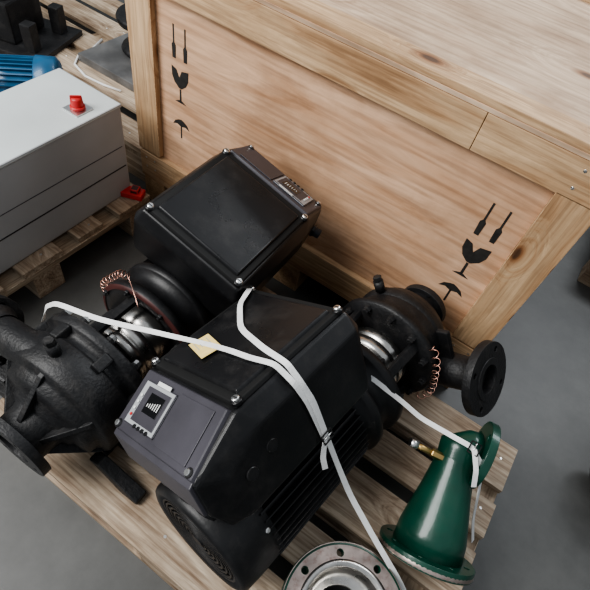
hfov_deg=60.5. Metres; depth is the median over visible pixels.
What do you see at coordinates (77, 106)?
switch
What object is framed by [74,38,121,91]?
cable
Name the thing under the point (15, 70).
motor
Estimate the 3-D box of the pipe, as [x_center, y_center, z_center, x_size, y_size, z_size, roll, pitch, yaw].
[0.324,0.470,1.169,0.219,0.313,0.348,14,51,-1]
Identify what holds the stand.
on the wooden pallet at (105, 28)
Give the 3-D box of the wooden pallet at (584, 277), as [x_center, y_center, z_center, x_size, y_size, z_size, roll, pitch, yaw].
[1.836,-0.082,2.191,1.010,0.145,0.800,33,54,14]
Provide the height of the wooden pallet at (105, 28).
0.161 m
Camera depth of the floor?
1.55 m
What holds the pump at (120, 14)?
on the steel plate
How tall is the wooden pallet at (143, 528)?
0.145 m
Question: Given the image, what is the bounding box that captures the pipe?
[378,421,500,585]
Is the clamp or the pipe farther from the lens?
the clamp
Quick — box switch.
[62,95,92,116]
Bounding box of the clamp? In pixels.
[120,185,145,200]
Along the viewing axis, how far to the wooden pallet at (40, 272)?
1.68 m
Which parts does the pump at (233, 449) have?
control panel, drive lid, motor, pump casing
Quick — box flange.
[281,541,401,589]
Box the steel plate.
[78,33,133,91]
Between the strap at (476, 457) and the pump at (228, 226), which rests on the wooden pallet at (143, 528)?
the pump at (228, 226)
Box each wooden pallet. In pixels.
[0,182,149,298]
[0,286,517,589]
[39,0,145,181]
[577,260,589,286]
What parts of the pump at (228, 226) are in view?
pump casing, motor, drive lid, control panel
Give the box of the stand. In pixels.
[0,0,82,55]
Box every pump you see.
[0,144,321,504]
[114,274,505,589]
[115,4,130,58]
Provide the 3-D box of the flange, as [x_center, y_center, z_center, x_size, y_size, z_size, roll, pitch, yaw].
[0.094,0.686,1.080,0.273,0.119,0.273,33,54,14]
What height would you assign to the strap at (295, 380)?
0.522 m
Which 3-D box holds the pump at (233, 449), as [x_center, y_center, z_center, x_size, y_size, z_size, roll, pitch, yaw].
[0.079,0.203,1.187,0.932,0.534,0.512,-24,61,-27]
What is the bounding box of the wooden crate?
[125,0,589,388]
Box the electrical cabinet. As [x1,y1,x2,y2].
[0,68,129,273]
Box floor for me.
[0,0,589,589]
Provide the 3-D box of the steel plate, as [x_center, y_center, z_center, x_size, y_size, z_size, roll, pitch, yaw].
[-0.629,-1.038,2.308,0.560,0.036,0.400,33,54,14]
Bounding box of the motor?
[0,54,62,91]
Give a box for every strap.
[41,288,405,589]
[371,375,482,542]
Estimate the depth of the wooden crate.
1.32 m
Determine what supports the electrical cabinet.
on the wooden pallet at (40, 272)
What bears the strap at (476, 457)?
attached to the pipe

